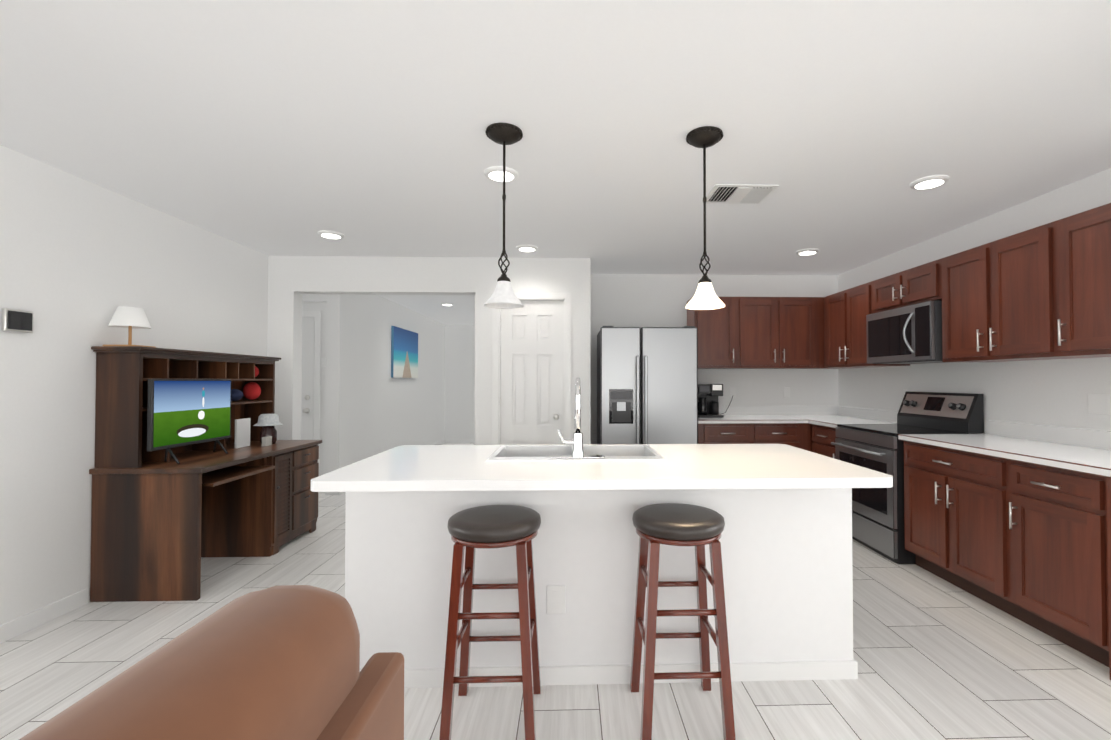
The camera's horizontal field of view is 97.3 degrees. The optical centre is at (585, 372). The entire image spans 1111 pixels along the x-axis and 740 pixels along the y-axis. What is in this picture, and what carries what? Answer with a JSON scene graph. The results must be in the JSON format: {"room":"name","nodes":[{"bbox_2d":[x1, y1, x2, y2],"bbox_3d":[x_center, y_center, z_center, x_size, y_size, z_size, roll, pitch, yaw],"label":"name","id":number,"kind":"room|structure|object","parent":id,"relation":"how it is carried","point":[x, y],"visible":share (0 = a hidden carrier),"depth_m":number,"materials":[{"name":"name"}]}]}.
{"room":"kitchen","nodes":[
{"label":"kitchen","id":0,"kind":"room"},
{"bbox_2d":[0,145,267,624],"bbox_3d":[-2.899,0.070,0.394,0.120,2.470,8.320,0,-1,-2],"label":"wall","id":1,"kind":"structure","parent":0,"point":[81,260],"depth_m":2.76,"materials":[{"name":"paint"}]},
{"bbox_2d":[2,308,33,332],"bbox_3d":[-2.895,-0.266,2.490,0.022,0.112,0.130,0,-1,-2],"label":"thermostat","id":2,"kind":"object","parent":1,"relation":"attached to","point":[14,320],"visible":0.94,"depth_m":2.48,"materials":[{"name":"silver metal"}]},
{"bbox_2d":[0,588,88,643],"bbox_3d":[-2.805,1.249,-0.463,0.012,0.085,6.640,0,-1,-2],"label":"baseboard","id":3,"kind":"structure","parent":1,"relation":"attached to","point":[28,622],"depth_m":2.60,"materials":[{"name":"white"}]},
{"bbox_2d":[302,303,326,492],"bbox_3d":[-3.662,0.154,5.701,1.400,2.470,0.120,0,-1,-2],"label":"door frame","id":4,"kind":"structure","parent":0,"point":[322,307],"depth_m":5.66,"materials":[{"name":"paint"}]},
{"bbox_2d":[301,311,325,493],"bbox_3d":[-3.577,0.335,5.612,1.116,2.105,0.103,0,-1,-2],"label":"door","id":5,"kind":"structure","parent":4,"relation":"attached to","point":[313,362],"depth_m":5.64,"materials":[{"name":"white wood"}]},
{"bbox_2d":[302,294,326,302],"bbox_3d":[-3.658,-0.950,5.603,1.400,0.265,0.110,0,-1,-2],"label":"wall","id":6,"kind":"structure","parent":0,"point":[314,298],"depth_m":5.57,"materials":[{"name":"paint"}]},
{"bbox_2d":[325,294,444,494],"bbox_3d":[-2.958,0.189,7.895,0.150,2.470,4.680,0,-1,-2],"label":"wall","id":7,"kind":"structure","parent":0,"point":[373,407],"depth_m":6.56,"materials":[{"name":"paint"}]},
{"bbox_2d":[339,439,445,494],"bbox_3d":[-2.877,1.381,7.878,0.012,0.085,4.680,0,-1,-2],"label":"baseboard","id":8,"kind":"structure","parent":7,"relation":"attached to","point":[443,441],"depth_m":9.78,"materials":[{"name":"white"}]},
{"bbox_2d":[391,326,417,377],"bbox_3d":[-2.859,-0.304,7.745,0.034,0.760,1.160,0,-1,-2],"label":"framed picture","id":9,"kind":"object","parent":7,"relation":"attached to","point":[404,353],"visible":1,"depth_m":7.59,"materials":[{"name":"blue fabric"}]},
{"bbox_2d":[267,256,590,444],"bbox_3d":[-1.527,0.138,4.675,3.140,2.470,0.150,0,-1,-2],"label":"wall","id":10,"kind":"structure","parent":0,"point":[292,280],"depth_m":4.62,"materials":[{"name":"paint"}]},
{"bbox_2d":[492,292,570,444],"bbox_3d":[-0.512,0.304,4.644,0.745,2.136,0.103,0,-1,-2],"label":"door","id":11,"kind":"structure","parent":10,"relation":"attached to","point":[531,371],"depth_m":4.66,"materials":[{"name":"white wood"}]},
{"bbox_2d":[444,325,473,438],"bbox_3d":[-2.141,0.227,10.322,1.940,2.470,0.120,0,-1,-2],"label":"wall","id":12,"kind":"structure","parent":0,"point":[459,381],"depth_m":10.25,"materials":[{"name":"paint"}]},
{"bbox_2d":[446,439,473,442],"bbox_3d":[-2.109,1.418,10.238,1.620,0.085,0.012,0,-1,-2],"label":"baseboard","id":13,"kind":"structure","parent":12,"relation":"attached to","point":[447,440],"depth_m":10.22,"materials":[{"name":"white"}]},
{"bbox_2d":[474,301,474,444],"bbox_3d":[-1.130,0.183,7.529,0.100,2.470,5.530,0,-1,-2],"label":"wall","id":14,"kind":"structure","parent":0,"point":[474,372],"depth_m":4.77,"materials":[{"name":"paint"}]},
{"bbox_2d":[0,443,1110,739],"bbox_3d":[-0.734,1.402,3.335,7.700,0.100,14.300,0,-1,-2],"label":"floor","id":15,"kind":"structure","parent":0,"point":[938,657],"depth_m":2.10,"materials":[{"name":"tile"}]},
{"bbox_2d":[89,346,321,601],"bbox_3d":[-2.610,0.605,3.576,0.655,1.502,1.410,0,-1,-2],"label":"computer desk","id":16,"kind":"object","parent":15,"relation":"on","point":[160,527],"visible":0.96,"depth_m":2.91,"materials":[{"name":"brown wood"}]},
{"bbox_2d":[103,306,155,347],"bbox_3d":[-2.803,-0.280,3.004,0.196,0.246,0.196,0,-1,-2],"label":"table lamp","id":17,"kind":"object","parent":16,"relation":"on","point":[130,318],"visible":0.85,"depth_m":2.96,"materials":[{"name":"white fabric"}]},
{"bbox_2d":[147,379,230,463],"bbox_3d":[-2.595,0.304,3.269,0.156,0.527,0.685,0,-1,-2],"label":"tv","id":18,"kind":"object","parent":16,"relation":"on","point":[182,412],"visible":0.96,"depth_m":3.19,"materials":[{"name":"black plastic"}]},
{"bbox_2d":[231,366,282,447],"bbox_3d":[-2.686,0.256,3.952,0.372,0.649,0.425,0,-1,-2],"label":"decorations","id":19,"kind":"object","parent":16,"relation":"on","point":[266,422],"visible":0.81,"depth_m":3.94,"materials":[{"name":"multicoloured"}]},
{"bbox_2d":[19,585,403,739],"bbox_3d":[-0.822,0.868,-0.127,0.868,0.858,2.570,0,-1,-2],"label":"sofa","id":20,"kind":"object","parent":15,"relation":"on","point":[279,662],"visible":1,"depth_m":0.82,"materials":[{"name":"brown leather"}]},
{"bbox_2d":[439,505,540,739],"bbox_3d":[-0.352,0.938,1.889,0.356,0.782,0.356,0,-1,-2],"label":"bar stool","id":21,"kind":"object","parent":15,"relation":"on","point":[488,526],"visible":1,"depth_m":1.76,"materials":[{"name":"brown wood"}]},
{"bbox_2d":[345,488,857,687],"bbox_3d":[0.062,0.898,2.482,2.219,0.880,0.772,0,-1,-2],"label":"kitchen island","id":22,"kind":"object","parent":15,"relation":"on","point":[785,512],"depth_m":2.11,"materials":[{"name":"paint"}]},
{"bbox_2d":[311,444,892,491],"bbox_3d":[0.068,0.437,2.390,2.280,0.040,1.030,0,-1,-2],"label":"island countertop","id":23,"kind":"structure","parent":22,"relation":"on","point":[687,467],"depth_m":2.04,"materials":[{"name":"white stone"}]},
{"bbox_2d":[487,444,666,459],"bbox_3d":[-0.053,0.515,2.575,0.850,0.198,0.510,0,-1,-2],"label":"sink","id":24,"kind":"object","parent":23,"relation":"in","point":[610,451],"depth_m":2.80,"materials":[{"name":"silver metal"}]},
{"bbox_2d":[551,377,604,458],"bbox_3d":[-0.041,0.216,2.452,0.260,0.392,0.219,0,-1,-2],"label":"faucet","id":25,"kind":"object","parent":23,"relation":"on","point":[576,442],"visible":1,"depth_m":2.36,"materials":[{"name":"silver metal"}]},
{"bbox_2d":[597,326,697,443],"bbox_3d":[0.582,0.470,4.896,0.910,1.812,0.815,0,-1,-2],"label":"refrigerator","id":26,"kind":"object","parent":15,"relation":"on","point":[647,385],"visible":0.54,"depth_m":4.55,"materials":[{"name":"grey metal"}]},
{"bbox_2d":[630,503,735,739],"bbox_3d":[0.361,0.938,1.912,0.356,0.782,0.356,0,-1,-2],"label":"bar stool","id":27,"kind":"object","parent":15,"relation":"on","point":[699,528],"visible":1,"depth_m":1.78,"materials":[{"name":"brown wood"}]},
{"bbox_2d":[698,418,809,450],"bbox_3d":[1.642,0.939,5.054,1.120,0.880,0.628,0,-1,-2],"label":"base cabinet","id":28,"kind":"object","parent":15,"relation":"on","point":[794,432],"depth_m":4.75,"materials":[{"name":"brown wood"}]},
{"bbox_2d":[698,384,723,417],"bbox_3d":[1.267,0.287,5.149,0.274,0.345,0.320,0,-1,-2],"label":"coffee maker","id":29,"kind":"object","parent":28,"relation":"on","point":[708,402],"visible":0.83,"depth_m":5.02,"materials":[{"name":"black plastic"}]},
{"bbox_2d":[810,422,913,458],"bbox_3d":[2.515,0.930,4.487,0.628,0.880,0.507,0,-1,-2],"label":"base cabinet","id":30,"kind":"object","parent":15,"relation":"on","point":[822,434],"depth_m":4.48,"materials":[{"name":"brown wood"}]},
{"bbox_2d":[831,391,983,563],"bbox_3d":[2.466,0.757,3.849,0.731,1.205,0.762,0,-1,-2],"label":"stove","id":31,"kind":"object","parent":15,"relation":"on","point":[878,522],"visible":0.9,"depth_m":3.67,"materials":[{"name":"silver metal"}]},
{"bbox_2d":[898,438,1097,609],"bbox_3d":[2.562,0.907,3.047,0.628,0.880,0.835,0,-1,-2],"label":"base cabinet","id":32,"kind":"object","parent":15,"relation":"on","point":[953,486],"depth_m":2.96,"materials":[{"name":"brown wood"}]},
{"bbox_2d":[1002,454,1110,679],"bbox_3d":[2.583,0.897,2.375,0.628,0.880,0.510,0,-1,-2],"label":"base cabinet","id":33,"kind":"object","parent":15,"relation":"on","point":[1013,519],"depth_m":2.35,"materials":[{"name":"brown wood"}]},
{"bbox_2d":[0,0,1110,324],"bbox_3d":[-0.734,-1.168,3.375,7.700,0.100,14.300,0,-1,-2],"label":"ceiling","id":34,"kind":"structure","parent":0,"point":[280,126],"depth_m":2.18,"materials":[{"name":"paint"}]},
{"bbox_2d":[318,231,343,238],"bbox_3d":[-2.037,-1.100,3.902,0.190,0.018,0.190,0,-1,-2],"label":"recessed light","id":35,"kind":"object","parent":34,"relation":"in","point":[331,234],"visible":0.98,"depth_m":3.88,"materials":[{"name":"white plastic"}]},
{"bbox_2d":[441,303,452,305],"bbox_3d":[-2.117,-1.044,7.446,0.190,0.018,0.190,0,-1,-2],"label":"recessed light","id":36,"kind":"object","parent":34,"relation":"in","point":[447,304],"visible":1,"depth_m":7.39,"materials":[{"name":"white"}]},
{"bbox_2d":[484,166,517,181],"bbox_3d":[-0.478,-1.118,2.758,0.190,0.018,0.190,0,-1,-2],"label":"recessed light","id":37,"kind":"object","parent":34,"relation":"in","point":[494,173],"visible":0.81,"depth_m":2.73,"materials":[{"name":"white plastic"}]},
{"bbox_2d":[484,123,523,308],"bbox_3d":[-0.384,-0.723,2.289,0.184,0.820,0.184,0,-1,-2],"label":"pendant light","id":38,"kind":"object","parent":34,"relation":"hanging from","point":[503,296],"visible":1,"depth_m":2.26,"materials":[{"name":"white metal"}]},
{"bbox_2d":[516,245,537,251],"bbox_3d":[-0.518,-1.093,4.300,0.190,0.018,0.190,0,-1,-2],"label":"recessed light","id":39,"kind":"object","parent":34,"relation":"in","point":[527,248],"visible":1,"depth_m":4.26,"materials":[{"name":"white plastic"}]},
{"bbox_2d":[685,126,724,309],"bbox_3d":[0.565,-0.723,2.320,0.184,0.820,0.184,0,-1,-2],"label":"pendant light","id":40,"kind":"object","parent":34,"relation":"hanging from","point":[705,297],"visible":1,"depth_m":2.30,"materials":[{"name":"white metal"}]},
{"bbox_2d":[702,184,778,203],"bbox_3d":[0.957,-1.112,3.058,0.380,0.019,0.297,0,-1,-2],"label":"ceiling vent","id":41,"kind":"object","parent":34,"relation":"in","point":[741,193],"visible":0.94,"depth_m":3.03,"materials":[{"name":"white metal"}]},
{"bbox_2d":[796,249,818,254],"bbox_3d":[2.009,-1.091,4.424,0.190,0.018,0.190,0,-1,-2],"label":"recessed light","id":42,"kind":"object","parent":34,"relation":"in","point":[807,251],"visible":1,"depth_m":4.39,"materials":[{"name":"white plastic"}]},
{"bbox_2d":[910,175,948,189],"bbox_3d":[2.018,-1.116,2.871,0.190,0.018,0.190,0,-1,-2],"label":"recessed light","id":43,"kind":"object","parent":34,"relation":"in","point":[928,182],"visible":0.92,"depth_m":2.84,"materials":[{"name":"white plastic"}]},
{"bbox_2d":[591,274,837,443],"bbox_3d":[1.410,0.150,5.436,2.780,2.470,0.120,0,-1,-2],"label":"wall","id":44,"kind":"structure","parent":0,"point":[639,300],"depth_m":5.38,"materials":[{"name":"paint"}]},
{"bbox_2d":[687,297,738,368],"bbox_3d":[1.340,-0.419,5.206,0.445,0.740,0.348,0,-1,-2],"label":"upper cabinet","id":45,"kind":"object","parent":44,"relation":"attached to","point":[717,329],"depth_m":5.04,"materials":[{"name":"brown wood"}]},
{"bbox_2d":[729,387,735,397],"bbox_3d":[1.616,0.216,5.378,0.070,0.115,0.006,0,-1,-2],"label":"electrical outlet plate","id":46,"kind":"object","parent":44,"relation":"attached to","point":[732,390],"depth_m":5.38,"materials":[{"name":"white plastic"}]},
{"bbox_2d":[739,297,822,368],"bbox_3d":[2.020,-0.419,5.228,0.915,0.740,0.348,0,-1,-2],"label":"upper cabinet","id":47,"kind":"object","parent":44,"relation":"attached to","point":[775,332],"depth_m":5.06,"materials":[{"name":"brown wood"}]},
{"bbox_2d":[837,168,1110,433],"bbox_3d":[3.005,0.080,0.986,0.120,2.470,9.120,0,-1,-2],"label":"wall","id":48,"kind":"structure","parent":0,"point":[1053,392],"depth_m":3.35,"materials":[{"name":"paint"}]},
{"bbox_2d":[823,283,869,368],"bbox_3d":[2.650,-0.428,4.643,0.348,0.740,0.747,0,-1,-2],"label":"upper cabinet","id":49,"kind":"object","parent":48,"relation":"attached to","point":[844,312],"depth_m":4.67,"materials":[{"name":"brown wood"}]},
{"bbox_2d":[867,273,898,366],"bbox_3d":[2.669,-0.437,4.072,0.348,0.740,0.395,0,-1,-2],"label":"upper cabinet","id":50,"kind":"object","parent":48,"relation":"attached to","point":[883,293],"depth_m":4.12,"materials":[{"name":"brown wood"}]},
{"bbox_2d":[899,261,934,365],"bbox_3d":[2.682,-0.443,3.678,0.348,0.740,0.395,0,-1,-2],"label":"upper cabinet","id":51,"kind":"object","parent":48,"relation":"attached to","point":[916,284],"depth_m":3.70,"materials":[{"name":"brown wood"}]},
{"bbox_2d":[866,301,945,363],"bbox_3d":[2.625,-0.297,3.871,0.445,0.430,0.762,0,-1,-2],"label":"microwave","id":52,"kind":"object","parent":51,"relation":"attached to","point":[910,334],"visible":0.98,"depth_m":3.74,"materials":[{"name":"grey metal"}]},
{"bbox_2d":[935,224,1050,361],"bbox_3d":[2.702,-0.453,3.068,0.348,0.740,0.825,0,-1,-2],"label":"upper cabinet","id":53,"kind":"object","parent":48,"relation":"attached to","point":[1042,292],"depth_m":3.01,"materials":[{"name":"brown wood"}]},
{"bbox_2d":[1047,203,1110,358],"bbox_3d":[2.723,-0.463,2.401,0.348,0.740,0.510,0,-1,-2],"label":"upper cabinet","id":54,"kind":"object","parent":48,"relation":"attached to","point":[1078,245],"depth_m":2.52,"materials":[{"name":"brown wood"}]},
{"bbox_2d":[1088,394,1110,414],"bbox_3d":[2.885,0.175,2.741,0.006,0.115,0.120,0,-1,-2],"label":"electrical outlet plate","id":55,"kind":"object","parent":48,"relation":"attached to","point":[1099,403],"depth_m":2.74,"materials":[{"name":"white plastic"}]}
]}

